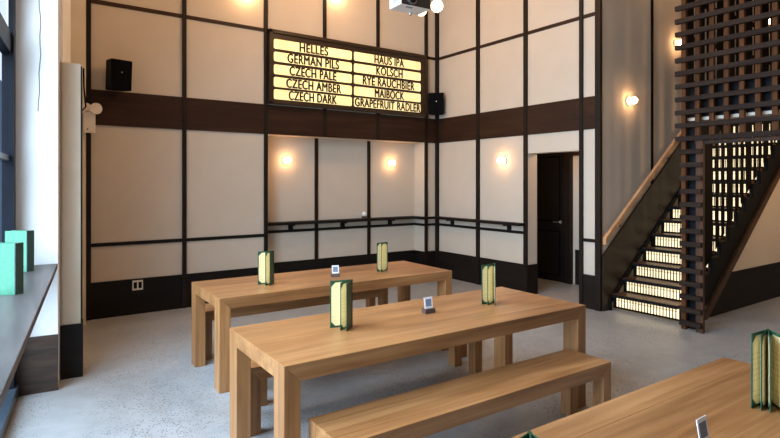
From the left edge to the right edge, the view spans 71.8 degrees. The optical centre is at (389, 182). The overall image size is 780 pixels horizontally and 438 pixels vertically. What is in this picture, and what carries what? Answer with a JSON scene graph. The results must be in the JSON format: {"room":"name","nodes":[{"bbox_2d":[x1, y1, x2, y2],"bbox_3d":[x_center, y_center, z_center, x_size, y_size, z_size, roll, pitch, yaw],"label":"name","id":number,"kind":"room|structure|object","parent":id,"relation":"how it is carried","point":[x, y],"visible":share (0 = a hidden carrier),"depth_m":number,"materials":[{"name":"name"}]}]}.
{"room":"bar","nodes":[
{"label":"bar","id":0,"kind":"room"},
{"bbox_2d":[16,0,70,384],"bbox_3d":[-1.296,-1.135,1.178,0.436,5.600,11.149,0,0,-27],"label":"wall","id":1,"kind":"structure","parent":0,"point":[38,142],"depth_m":4.28,"materials":[{"name":"white paint"}]},
{"bbox_2d":[0,0,17,437],"bbox_3d":[-1.899,-0.685,2.233,0.160,4.700,4.380,0,0,-29],"label":"window","id":2,"kind":"structure","parent":1,"relation":"in","point":[7,33],"depth_m":4.08,"materials":[{"name":"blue glass"}]},
{"bbox_2d":[0,264,57,408],"bbox_3d":[-0.715,0.808,0.487,0.295,0.315,8.578,0,0,-29],"label":"countertop","id":3,"kind":"structure","parent":1,"relation":"attached to","point":[19,313],"depth_m":2.60,"materials":[{"name":"grey stone"}]},
{"bbox_2d":[0,242,23,294],"bbox_3d":[-2.235,0.502,3.130,0.170,0.297,0.060,0,0,-9],"label":"menu","id":4,"kind":"object","parent":3,"relation":"on","point":[11,253],"visible":1,"depth_m":3.11,"materials":[{"name":"teal paper"}]},
{"bbox_2d":[5,230,33,271],"bbox_3d":[-2.703,0.502,3.936,0.170,0.297,0.060,0,0,-3],"label":"menu","id":5,"kind":"object","parent":3,"relation":"on","point":[26,236],"visible":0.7,"depth_m":3.91,"materials":[{"name":"green leather"}]},
{"bbox_2d":[16,334,57,395],"bbox_3d":[-2.803,1.442,4.248,0.324,0.446,0.018,0,0,-29],"label":"baseboard","id":6,"kind":"object","parent":1,"relation":"attached to","point":[37,369],"visible":0.64,"depth_m":4.26,"materials":[{"name":"brown wood"}]},
{"bbox_2d":[37,0,40,110],"bbox_3d":[-2.778,-1.647,4.270,0.025,2.175,0.008,0,0,-35],"label":"cable","id":7,"kind":"object","parent":1,"relation":"attached to","point":[39,0],"depth_m":4.27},
{"bbox_2d":[59,62,82,379],"bbox_3d":[-2.752,0.325,4.661,0.172,2.680,0.185,0,0,-29],"label":"wall","id":8,"kind":"structure","parent":0,"point":[70,168],"depth_m":4.59,"materials":[{"name":"beige paint"}]},
{"bbox_2d":[81,66,81,322],"bbox_3d":[-2.690,0.335,4.703,0.011,2.660,0.170,0,0,-29],"label":"strip","id":9,"kind":"object","parent":8,"relation":"attached to","point":[81,66],"visible":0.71,"depth_m":4.63,"materials":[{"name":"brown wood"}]},
{"bbox_2d":[82,68,86,110],"bbox_3d":[-3.123,-0.842,5.466,0.049,0.309,1.778,0,0,-31],"label":"cable","id":10,"kind":"object","parent":8,"relation":"attached to","point":[83,68],"visible":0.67,"depth_m":4.75,"materials":[{"name":"black plastic"}]},
{"bbox_2d":[71,0,85,324],"bbox_3d":[-3.820,-1.135,6.487,0.220,5.600,0.650,0,0,-35],"label":"wall","id":11,"kind":"structure","parent":0,"point":[78,7],"depth_m":6.26,"materials":[{"name":"beige paint"}]},
{"bbox_2d":[82,103,101,132],"bbox_3d":[-3.471,-0.747,6.266,0.228,0.345,0.113,0,0,-13],"label":"emergency light","id":12,"kind":"object","parent":11,"relation":"attached to","point":[89,112],"visible":0.89,"depth_m":6.25,"materials":[{"name":"white plastic"}]},
{"bbox_2d":[91,0,434,282],"bbox_3d":[-1.452,-1.135,8.293,5.730,5.600,0.400,0,0,-35],"label":"wall","id":13,"kind":"structure","parent":0,"point":[136,172],"depth_m":7.49,"materials":[{"name":"white paint"}]},
{"bbox_2d":[86,0,90,320],"bbox_3d":[-3.637,-1.135,6.505,0.052,5.600,0.030,0,0,-35],"label":"trim","id":14,"kind":"structure","parent":13,"relation":"attached to","point":[88,2],"depth_m":6.49,"materials":[{"name":"brown wood"}]},
{"bbox_2d":[105,58,131,90],"bbox_3d":[-3.313,-1.295,6.548,0.309,0.375,0.247,0,0,42],"label":"speaker","id":15,"kind":"object","parent":13,"relation":"attached to","point":[118,72],"visible":1,"depth_m":6.45},
{"bbox_2d":[132,280,142,290],"bbox_3d":[-3.187,1.300,6.812,0.124,0.124,0.009,0,0,-35],"label":"wall outlet","id":16,"kind":"object","parent":13,"relation":"attached to","point":[137,284],"visible":1,"depth_m":6.81,"materials":[{"name":"white plastic"}]},
{"bbox_2d":[91,234,263,246],"bbox_3d":[-2.730,0.765,7.148,2.324,0.044,0.014,0,0,-35],"label":"trim","id":17,"kind":"structure","parent":13,"relation":"attached to","point":[249,235],"depth_m":7.04,"materials":[{"name":"black wood"}]},
{"bbox_2d":[182,0,186,307],"bbox_3d":[-2.724,-1.135,7.142,0.052,5.600,0.030,0,0,-35],"label":"trim","id":18,"kind":"structure","parent":13,"relation":"attached to","point":[184,2],"depth_m":7.13,"materials":[{"name":"brown wood"}]},
{"bbox_2d":[91,250,434,319],"bbox_3d":[-1.496,1.442,8.180,5.530,0.446,0.295,0,0,-35],"label":"baseboard","id":19,"kind":"structure","parent":13,"relation":"attached to","point":[116,298],"depth_m":7.04,"materials":[{"name":"black wood"}]},
{"bbox_2d":[91,0,434,59],"bbox_3d":[-1.421,-2.197,8.062,5.516,0.048,0.014,0,0,-35],"label":"trim","id":20,"kind":"structure","parent":13,"relation":"attached to","point":[101,2],"depth_m":7.08,"materials":[{"name":"brown wood"}]},
{"bbox_2d":[91,89,435,142],"bbox_3d":[-1.422,-0.911,8.057,5.510,0.428,0.020,0,0,-35],"label":"trim","id":21,"kind":"structure","parent":13,"relation":"attached to","point":[127,109],"depth_m":7.61,"materials":[{"name":"brown wood"}]},
{"bbox_2d":[264,0,267,250],"bbox_3d":[-1.794,-1.135,7.792,0.052,5.600,0.030,0,0,-35],"label":"trim","id":22,"kind":"structure","parent":13,"relation":"attached to","point":[265,1],"depth_m":7.78,"materials":[{"name":"brown wood"}]},
{"bbox_2d":[282,156,290,163],"bbox_3d":[-1.563,-0.335,8.233,0.124,0.124,0.130,0,0,-35],"label":"wall lamp","id":23,"kind":"object","parent":13,"relation":"attached to","point":[286,160],"visible":1,"depth_m":8.21,"materials":[{"name":"white glass"}]},
{"bbox_2d":[314,138,317,258],"bbox_3d":[-1.171,0.261,8.571,0.052,1.916,0.025,0,0,-35],"label":"trim","id":24,"kind":"structure","parent":13,"relation":"attached to","point":[315,139],"depth_m":8.56,"materials":[{"name":"brown wood"}]},
{"bbox_2d":[323,0,326,136],"bbox_3d":[-1.009,-2.316,8.339,0.052,3.238,0.030,0,0,-35],"label":"trim","id":25,"kind":"structure","parent":13,"relation":"attached to","point":[324,1],"depth_m":8.32,"materials":[{"name":"brown wood"}]},
{"bbox_2d":[268,28,427,117],"bbox_3d":[-0.547,-1.672,8.604,2.920,1.075,0.064,0,0,-35],"label":"menu board","id":26,"kind":"object","parent":13,"relation":"attached to","point":[304,70],"visible":1,"depth_m":8.46,"materials":[{"name":"brown wood"}]},
{"bbox_2d":[367,141,369,253],"bbox_3d":[-0.359,0.261,9.138,0.052,1.916,0.025,0,0,-35],"label":"trim","id":27,"kind":"structure","parent":13,"relation":"attached to","point":[368,142],"depth_m":9.12,"materials":[{"name":"brown wood"}]},
{"bbox_2d":[376,0,379,139],"bbox_3d":[-0.198,-2.316,8.906,0.052,3.238,0.030,0,0,-35],"label":"trim","id":28,"kind":"structure","parent":13,"relation":"attached to","point":[377,1],"depth_m":8.89,"materials":[{"name":"brown wood"}]},
{"bbox_2d":[387,159,394,166],"bbox_3d":[0.035,-0.335,9.350,0.124,0.124,0.130,0,0,-35],"label":"wall lamp","id":29,"kind":"object","parent":13,"relation":"attached to","point":[390,162],"visible":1,"depth_m":9.36,"materials":[{"name":"white glass"}]},
{"bbox_2d":[268,223,522,233],"bbox_3d":[0.036,0.749,8.865,3.940,0.042,1.703,0,0,1],"label":"trim","id":30,"kind":"structure","parent":13,"relation":"attached to","point":[399,224],"depth_m":8.83,"materials":[{"name":"black wood"}]},
{"bbox_2d":[268,216,524,230],"bbox_3d":[0.039,0.669,8.016,3.200,0.132,2.319,0,0,-35],"label":"wall ledge","id":31,"kind":"object","parent":13,"relation":"attached to","point":[342,222],"visible":0.91,"depth_m":8.68,"materials":[{"name":"black wood"}]},
{"bbox_2d":[362,211,366,218],"bbox_3d":[-0.428,0.545,8.983,0.084,0.116,0.084,0,0,-35],"label":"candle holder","id":32,"kind":"object","parent":31,"relation":"on","point":[364,213],"visible":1,"depth_m":8.95,"materials":[{"name":"white glass"}]},
{"bbox_2d":[424,11,427,265],"bbox_3d":[0.637,-1.135,9.489,0.055,5.600,0.030,0,0,-35],"label":"trim","id":33,"kind":"structure","parent":13,"relation":"attached to","point":[426,14],"depth_m":9.47,"materials":[{"name":"brown wood"}]},
{"bbox_2d":[428,93,443,114],"bbox_3d":[0.815,-1.370,9.496,0.266,0.370,0.304,0,0,6],"label":"speaker","id":34,"kind":"object","parent":13,"relation":"attached to","point":[435,100],"visible":1,"depth_m":9.35},
{"bbox_2d":[435,12,438,267],"bbox_3d":[0.841,-1.135,9.616,0.055,5.600,0.055,0,0,-35],"label":"trim","id":35,"kind":"structure","parent":13,"relation":"attached to","point":[436,13],"depth_m":9.59,"materials":[{"name":"brown wood"}]},
{"bbox_2d":[4,278,779,437],"bbox_3d":[3.439,1.715,5.244,17.200,0.100,12.200,0,0,-35],"label":"floor","id":36,"kind":"structure","parent":0,"point":[140,379],"depth_m":4.77,"materials":[{"name":"concrete"}]},
{"bbox_2d":[205,288,387,359],"bbox_3d":[-0.983,1.440,5.765,2.080,0.450,0.350,0,0,-34],"label":"bench","id":37,"kind":"object","parent":36,"relation":"on","point":[382,294],"visible":0.39,"depth_m":5.47,"materials":[{"name":"brown wood"}]},
{"bbox_2d":[192,261,451,393],"bbox_3d":[-0.591,1.290,5.266,2.395,0.750,0.862,0,0,-34],"label":"dining table","id":38,"kind":"object","parent":36,"relation":"on","point":[225,294],"visible":0.81,"depth_m":4.87,"materials":[{"name":"brown wood"}]},
{"bbox_2d":[258,250,273,285],"bbox_3d":[-1.083,0.768,4.810,0.151,0.295,0.125,0,0,-35],"label":"menu","id":39,"kind":"object","parent":38,"relation":"on","point":[265,258],"visible":1,"depth_m":4.82,"materials":[{"name":"beige paper"}]},
{"bbox_2d":[331,265,339,276],"bbox_3d":[-0.529,0.861,5.225,0.084,0.109,0.055,0,0,-18],"label":"card stand","id":40,"kind":"object","parent":38,"relation":"on","point":[335,268],"visible":1,"depth_m":5.22,"materials":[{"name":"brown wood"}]},
{"bbox_2d":[377,242,387,271],"bbox_3d":[-0.055,0.768,5.550,0.116,0.295,0.140,0,0,22],"label":"menu","id":41,"kind":"object","parent":38,"relation":"on","point":[382,248],"visible":1,"depth_m":5.53,"materials":[{"name":"yellow paper"}]},
{"bbox_2d":[261,344,466,405],"bbox_3d":[-0.222,1.440,4.711,2.080,0.450,0.350,0,0,-34],"label":"bench","id":42,"kind":"object","parent":36,"relation":"on","point":[464,347],"visible":0.1,"depth_m":4.02,"materials":[{"name":"brown wood"}]},
{"bbox_2d":[251,340,481,436],"bbox_3d":[-0.158,1.440,4.243,2.080,0.450,0.350,0,0,-34],"label":"bench","id":43,"kind":"object","parent":36,"relation":"on","point":[258,373],"visible":0.21,"depth_m":3.58,"materials":[{"name":"brown wood"}]},
{"bbox_2d":[230,287,585,437],"bbox_3d":[0.225,1.290,3.702,2.395,0.750,0.862,0,0,-34],"label":"dining table","id":44,"kind":"object","parent":36,"relation":"on","point":[293,351],"visible":0.83,"depth_m":3.32,"materials":[{"name":"brown wood"}]},
{"bbox_2d":[330,279,352,331],"bbox_3d":[-0.278,0.768,3.374,0.149,0.295,0.132,0,0,-35],"label":"menu","id":45,"kind":"object","parent":44,"relation":"on","point":[341,291],"visible":1,"depth_m":3.38,"materials":[{"name":"beige paper"}]},
{"bbox_2d":[421,296,435,313],"bbox_3d":[0.270,0.861,3.783,0.084,0.109,0.055,0,0,-30],"label":"card stand","id":46,"kind":"object","parent":44,"relation":"on","point":[428,304],"visible":1,"depth_m":3.77,"materials":[{"name":"white paper"}]},
{"bbox_2d":[482,263,495,304],"bbox_3d":[0.768,0.768,4.070,0.108,0.295,0.141,0,0,31],"label":"menu","id":47,"kind":"object","parent":44,"relation":"on","point":[488,270],"visible":1,"depth_m":4.06,"materials":[{"name":"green paper"}]},
{"bbox_2d":[309,349,610,437],"bbox_3d":[0.539,1.440,3.215,2.080,0.450,0.350,0,0,-34],"label":"bench","id":48,"kind":"object","parent":36,"relation":"on","point":[429,410],"visible":0.89,"depth_m":3.08,"materials":[{"name":"brown wood"}]},
{"bbox_2d":[511,357,779,437],"bbox_3d":[0.998,1.290,1.796,2.395,0.750,0.862,0,0,-34],"label":"dining table","id":49,"kind":"object","parent":36,"relation":"on","point":[719,390],"visible":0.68,"depth_m":2.13,"materials":[{"name":"brown wood"}]},
{"bbox_2d":[520,431,537,437],"bbox_3d":[0.330,0.768,1.246,0.149,0.295,0.148,0,0,-35],"label":"menu","id":50,"kind":"object","parent":49,"relation":"on","point":[529,434],"visible":1,"depth_m":1.33,"materials":[{"name":"green paper"}]},
{"bbox_2d":[696,415,709,437],"bbox_3d":[1.070,0.861,1.842,0.084,0.109,0.055,0,0,-36],"label":"card stand","id":51,"kind":"object","parent":49,"relation":"on","point":[702,426],"visible":1,"depth_m":1.84,"materials":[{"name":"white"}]},
{"bbox_2d":[751,329,779,412],"bbox_3d":[1.553,0.764,2.174,0.144,0.302,0.120,0,0,-35],"label":"menu","id":52,"kind":"object","parent":49,"relation":"on","point":[765,344],"visible":1,"depth_m":2.19,"materials":[{"name":"yellow paper"}]},
{"bbox_2d":[602,0,779,320],"bbox_3d":[4.546,-1.130,7.630,3.723,5.590,0.995,0,0,-35],"label":"staircase","id":53,"kind":"structure","parent":36,"relation":"on","point":[654,289],"depth_m":7.16,"materials":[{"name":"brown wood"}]},
{"bbox_2d":[613,297,678,320],"bbox_3d":[3.156,1.561,6.693,0.014,0.144,0.840,0,0,-35],"label":"grille","id":54,"kind":"object","parent":53,"relation":"attached to","point":[635,304],"depth_m":6.66,"materials":[{"name":"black metal"}]},
{"bbox_2d":[617,298,678,318],"bbox_3d":[3.175,1.560,6.688,0.004,0.123,0.810,0,0,-35],"label":"light","id":55,"kind":"object","parent":53,"relation":"attached to","point":[663,312],"depth_m":6.65,"materials":[{"name":"white"}]},
{"bbox_2d":[623,281,680,301],"bbox_3d":[3.349,1.379,6.827,0.014,0.148,0.840,0,0,-35],"label":"grille","id":56,"kind":"object","parent":53,"relation":"attached to","point":[644,288],"depth_m":6.83,"materials":[{"name":"black metal"}]},
{"bbox_2d":[627,282,680,299],"bbox_3d":[3.368,1.378,6.822,0.004,0.127,0.810,0,0,-35],"label":"light","id":57,"kind":"object","parent":53,"relation":"on","point":[634,288],"depth_m":6.85,"materials":[{"name":"white"}]},
{"bbox_2d":[633,266,679,282],"bbox_3d":[3.541,1.195,6.962,0.014,0.148,0.840,0,0,-35],"label":"grille","id":58,"kind":"object","parent":53,"relation":"attached to","point":[662,273],"depth_m":7.01,"materials":[{"name":"black metal"}]},
{"bbox_2d":[637,266,680,280],"bbox_3d":[3.561,1.194,6.957,0.004,0.127,0.810,0,0,-35],"label":"light","id":59,"kind":"object","parent":53,"relation":"on","point":[644,272],"depth_m":7.02,"materials":[{"name":"white"}]},
{"bbox_2d":[643,251,707,268],"bbox_3d":[3.734,1.011,7.096,0.014,0.148,0.840,0,0,-35],"label":"grille","id":60,"kind":"object","parent":53,"relation":"attached to","point":[662,257],"depth_m":7.20,"materials":[{"name":"black metal"}]},
{"bbox_2d":[646,251,707,266],"bbox_3d":[3.753,1.010,7.091,0.004,0.127,0.810,0,0,-35],"label":"light","id":61,"kind":"object","parent":53,"relation":"on","point":[656,257],"depth_m":7.21,"materials":[{"name":"white"}]},
{"bbox_2d":[652,236,716,252],"bbox_3d":[3.927,0.827,7.231,0.014,0.148,0.840,0,0,-35],"label":"grille","id":62,"kind":"object","parent":53,"relation":"attached to","point":[672,242],"depth_m":7.38,"materials":[{"name":"black metal"}]},
{"bbox_2d":[656,237,716,250],"bbox_3d":[3.946,0.826,7.226,0.004,0.127,0.810,0,0,-35],"label":"light","id":63,"kind":"object","parent":53,"relation":"on","point":[673,243],"depth_m":7.38,"materials":[{"name":"white"}]},
{"bbox_2d":[661,223,724,236],"bbox_3d":[4.119,0.643,7.365,0.014,0.148,0.840,0,0,-35],"label":"grille","id":64,"kind":"object","parent":53,"relation":"attached to","point":[673,228],"depth_m":7.56,"materials":[{"name":"black metal"}]},
{"bbox_2d":[664,223,724,235],"bbox_3d":[4.138,0.642,7.360,0.004,0.127,0.810,0,0,-35],"label":"light","id":65,"kind":"object","parent":53,"relation":"on","point":[673,228],"depth_m":7.55,"materials":[{"name":"white"}]},
{"bbox_2d":[670,209,732,221],"bbox_3d":[4.312,0.459,7.500,0.014,0.148,0.840,0,0,-35],"label":"grille","id":66,"kind":"object","parent":53,"relation":"attached to","point":[674,214],"depth_m":7.74,"materials":[{"name":"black metal"}]},
{"bbox_2d":[673,209,733,220],"bbox_3d":[4.331,0.458,7.495,0.004,0.127,0.810,0,0,-35],"label":"light","id":67,"kind":"object","parent":53,"relation":"on","point":[676,213],"depth_m":7.37,"materials":[{"name":"white"}]},
{"bbox_2d":[678,196,740,207],"bbox_3d":[4.505,0.275,7.634,0.014,0.148,0.840,0,0,-35],"label":"grille","id":68,"kind":"object","parent":53,"relation":"attached to","point":[679,197],"depth_m":7.46,"materials":[{"name":"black metal"}]},
{"bbox_2d":[713,197,740,206],"bbox_3d":[4.524,0.274,7.630,0.004,0.127,0.810,0,0,-35],"label":"light","id":69,"kind":"object","parent":53,"relation":"on","point":[739,205],"depth_m":7.44,"materials":[{"name":"white"}]},
{"bbox_2d":[713,184,748,193],"bbox_3d":[4.697,0.091,7.769,0.014,0.148,0.840,0,0,-35],"label":"grille","id":70,"kind":"object","parent":53,"relation":"attached to","point":[713,184],"depth_m":7.58,"materials":[{"name":"black metal"}]},
{"bbox_2d":[714,184,748,192],"bbox_3d":[4.716,0.090,7.764,0.004,0.127,0.810,0,0,-35],"label":"light","id":71,"kind":"object","parent":53,"relation":"attached to","point":[714,184],"depth_m":7.58,"materials":[{"name":"white"}]},
{"bbox_2d":[713,171,755,179],"bbox_3d":[4.909,-0.094,7.899,0.004,0.127,0.810,0,0,-35],"label":"light","id":72,"kind":"object","parent":53,"relation":"on","point":[725,171],"depth_m":7.80,"materials":[{"name":"white"}]},
{"bbox_2d":[713,171,755,180],"bbox_3d":[4.890,-0.093,7.904,0.014,0.148,0.840,0,0,-35],"label":"grille","id":73,"kind":"object","parent":53,"relation":"attached to","point":[725,171],"depth_m":7.80,"materials":[{"name":"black metal"}]},
{"bbox_2d":[713,158,762,168],"bbox_3d":[5.083,-0.277,8.038,0.014,0.148,0.840,0,0,-35],"label":"grille","id":74,"kind":"object","parent":53,"relation":"attached to","point":[713,158],"depth_m":7.96,"materials":[{"name":"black metal"}]},
{"bbox_2d":[713,158,763,167],"bbox_3d":[5.102,-0.278,8.033,0.004,0.127,0.810,0,0,-35],"label":"light","id":75,"kind":"object","parent":53,"relation":"on","point":[762,164],"depth_m":7.94,"materials":[{"name":"white"}]},
{"bbox_2d":[713,146,769,155],"bbox_3d":[5.295,-0.462,8.168,0.004,0.127,0.810,0,0,-35],"label":"light","id":76,"kind":"object","parent":53,"relation":"attached to","point":[752,146],"depth_m":8.15,"materials":[{"name":"white"}]},
{"bbox_2d":[713,145,769,156],"bbox_3d":[5.275,-0.461,8.173,0.014,0.148,0.840,0,0,-35],"label":"grille","id":77,"kind":"object","parent":53,"relation":"attached to","point":[719,145],"depth_m":8.16,"materials":[{"name":"black metal"}]},
{"bbox_2d":[733,124,769,132],"bbox_3d":[5.680,-0.830,8.437,0.004,0.127,0.810,0,0,-35],"label":"light","id":78,"kind":"object","parent":53,"relation":"on","point":[762,124],"depth_m":8.44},
{"bbox_2d":[675,0,779,333],"bbox_3d":[4.069,-1.130,5.285,0.380,5.590,2.347,0,0,-35],"label":"lattice screen","id":79,"kind":"object","parent":36,"relation":"on","point":[744,98],"visible":1,"depth_m":5.89,"materials":[{"name":"brown wood"}]},
{"bbox_2d":[439,0,592,274],"bbox_3d":[1.837,-1.135,8.412,0.200,5.600,3.170,0,0,-35],"label":"wall","id":80,"kind":"structure","parent":0,"point":[553,53],"depth_m":8.37,"materials":[{"name":"white paint"}]},
{"bbox_2d":[476,0,479,284],"bbox_3d":[1.433,-1.135,8.789,0.030,5.600,0.070,0,0,-35],"label":"trim","id":81,"kind":"structure","parent":80,"relation":"attached to","point":[477,1],"depth_m":8.78,"materials":[{"name":"brown wood"}]},
{"bbox_2d":[497,157,506,164],"bbox_3d":[1.711,-0.335,8.306,0.129,0.124,0.124,0,0,-35],"label":"wall lamp","id":82,"kind":"object","parent":80,"relation":"attached to","point":[502,160],"visible":1,"depth_m":8.29,"materials":[{"name":"white glass"}]},
{"bbox_2d":[438,96,594,142],"bbox_3d":[1.783,-0.911,8.297,0.020,0.428,3.257,0,0,-35],"label":"trim","id":83,"kind":"structure","parent":80,"relation":"attached to","point":[558,116],"depth_m":8.04,"materials":[{"name":"brown wood"}]},
{"bbox_2d":[439,251,594,309],"bbox_3d":[1.866,1.442,8.358,0.215,0.446,3.262,0,0,-35],"label":"baseboard","id":84,"kind":"structure","parent":80,"relation":"attached to","point":[463,267],"depth_m":8.33,"materials":[{"name":"black wood"}]},
{"bbox_2d":[439,12,594,59],"bbox_3d":[1.784,-2.197,8.301,0.014,0.048,3.263,0,0,-35],"label":"trim","id":85,"kind":"structure","parent":80,"relation":"attached to","point":[592,13],"depth_m":8.04,"materials":[{"name":"brown wood"}]},
{"bbox_2d":[523,0,527,291],"bbox_3d":[2.005,-1.135,7.971,0.030,5.600,0.065,0,0,-35],"label":"trim","id":86,"kind":"structure","parent":80,"relation":"attached to","point":[525,2],"depth_m":7.95,"materials":[{"name":"brown wood"}]},
{"bbox_2d":[579,0,583,303],"bbox_3d":[2.550,-1.135,7.189,0.030,5.600,0.052,0,0,-35],"label":"trim","id":87,"kind":"structure","parent":80,"relation":"attached to","point":[581,2],"depth_m":7.17,"materials":[{"name":"brown wood"}]},
{"bbox_2d":[583,238,594,242],"bbox_3d":[2.631,0.765,7.088,0.014,0.044,0.250,0,0,-35],"label":"trim","id":88,"kind":"structure","parent":80,"relation":"attached to","point":[584,239],"depth_m":7.10,"materials":[{"name":"black wood"}]},
{"bbox_2d":[595,0,601,311],"bbox_3d":[2.700,-1.135,6.984,0.040,5.600,0.080,0,0,-35],"label":"trim","id":89,"kind":"structure","parent":80,"relation":"attached to","point":[598,3],"depth_m":6.96,"materials":[{"name":"brown wood"}]},
{"bbox_2d":[573,155,578,283],"bbox_3d":[2.382,0.365,8.854,1.200,2.600,3.270,0,0,-35],"label":"wall","id":90,"kind":"structure","parent":0,"point":[575,158],"depth_m":8.80,"materials":[{"name":"white paint"}]},
{"bbox_2d":[537,152,572,283],"bbox_3d":[2.618,0.505,9.305,0.096,2.320,1.200,0,0,-35],"label":"door","id":91,"kind":"structure","parent":90,"relation":"in","point":[554,170],"depth_m":9.08,"materials":[{"name":"black paint"}]},
{"bbox_2d":[575,250,578,284],"bbox_3d":[3.373,1.382,8.295,0.015,0.566,1.220,0,0,-35],"label":"baseboard","id":92,"kind":"structure","parent":90,"relation":"attached to","point":[576,251],"depth_m":8.75,"materials":[{"name":"black wood"}]},
{"bbox_2d":[593,0,770,307],"bbox_3d":[6.054,-1.135,9.359,8.200,5.600,0.107,0,0,-35],"label":"wall","id":93,"kind":"structure","parent":0,"point":[626,24],"depth_m":7.40,"materials":[{"name":"beige paint"}]},
{"bbox_2d":[626,97,637,105],"bbox_3d":[3.269,-1.100,7.269,0.124,0.124,0.130,0,0,-35],"label":"wall lamp","id":94,"kind":"object","parent":93,"relation":"attached to","point":[629,100],"visible":1,"depth_m":7.27,"materials":[{"name":"white glass"}]},
{"bbox_2d":[603,130,680,244],"bbox_3d":[4.087,-0.528,7.854,3.350,2.648,0.108,0,0,-35],"label":"handrail","id":95,"kind":"object","parent":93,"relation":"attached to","point":[665,156],"visible":0.65,"depth_m":7.30,"materials":[{"name":"brown wood"}]},
{"bbox_2d":[651,0,653,246],"bbox_3d":[3.722,-1.135,7.656,0.045,5.600,0.015,0,0,-35],"label":"trim","id":96,"kind":"structure","parent":93,"relation":"attached to","point":[652,1],"depth_m":7.65,"materials":[{"name":"black wood"}]},
{"bbox_2d":[673,40,680,46],"bbox_3d":[4.294,-2.060,7.985,0.124,0.124,0.130,0,0,-35],"label":"wall lamp","id":97,"kind":"object","parent":93,"relation":"attached to","point":[676,42],"visible":0.58,"depth_m":7.99,"materials":[{"name":"white glass"}]},
{"bbox_2d":[705,179,779,307],"bbox_3d":[6.891,0.419,8.728,7.350,2.492,0.010,0,0,-35],"label":"wall","id":98,"kind":"structure","parent":0,"point":[762,247],"depth_m":7.61,"materials":[{"name":"beige paint"}]},
{"bbox_2d":[709,262,779,316],"bbox_3d":[6.883,1.415,8.709,7.385,0.500,0.012,0,0,-35],"label":"baseboard","id":99,"kind":"structure","parent":98,"relation":"attached to","point":[750,286],"depth_m":7.29,"materials":[{"name":"black wood"}]},
{"bbox_3d":[3.439,-3.985,5.244,17.200,0.100,12.200,0,0,-35],"label":"ceiling","id":100,"kind":"structure","parent":0,"visible":0},
{"bbox_2d":[390,0,429,15],"bbox_3d":[0.189,-2.743,4.944,0.327,2.384,0.222,0,0,-32],"label":"projector","id":101,"kind":"object","parent":100,"relation":"hanging from","point":[417,7],"visible":1,"depth_m":4.91,"materials":[{"name":"white plastic"}]},
{"bbox_2d":[431,0,442,11],"bbox_3d":[0.479,-2.835,5.500,0.118,2.199,0.120,0,0,-35],"label":"pendant lamp","id":102,"kind":"object","parent":100,"relation":"hanging from","point":[436,5],"visible":1,"depth_m":5.46,"materials":[{"name":"white glass"}]},
{"label":"outside","id":103,"kind":"structure","parent":0,"visible":0},
{"bbox_3d":[-23.481,1.850,10.549,35.602,0.130,61.780,0,0,-35],"label":"ground","id":104,"kind":"structure","parent":103,"visible":0},
{"bbox_2d":[0,80,1,242],"bbox_3d":[-10.804,-0.035,9.551,6.800,3.600,11.000,0,0,-29],"label":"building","id":105,"kind":"structure","parent":104,"relation":"on","point":[0,80],"depth_m":9.68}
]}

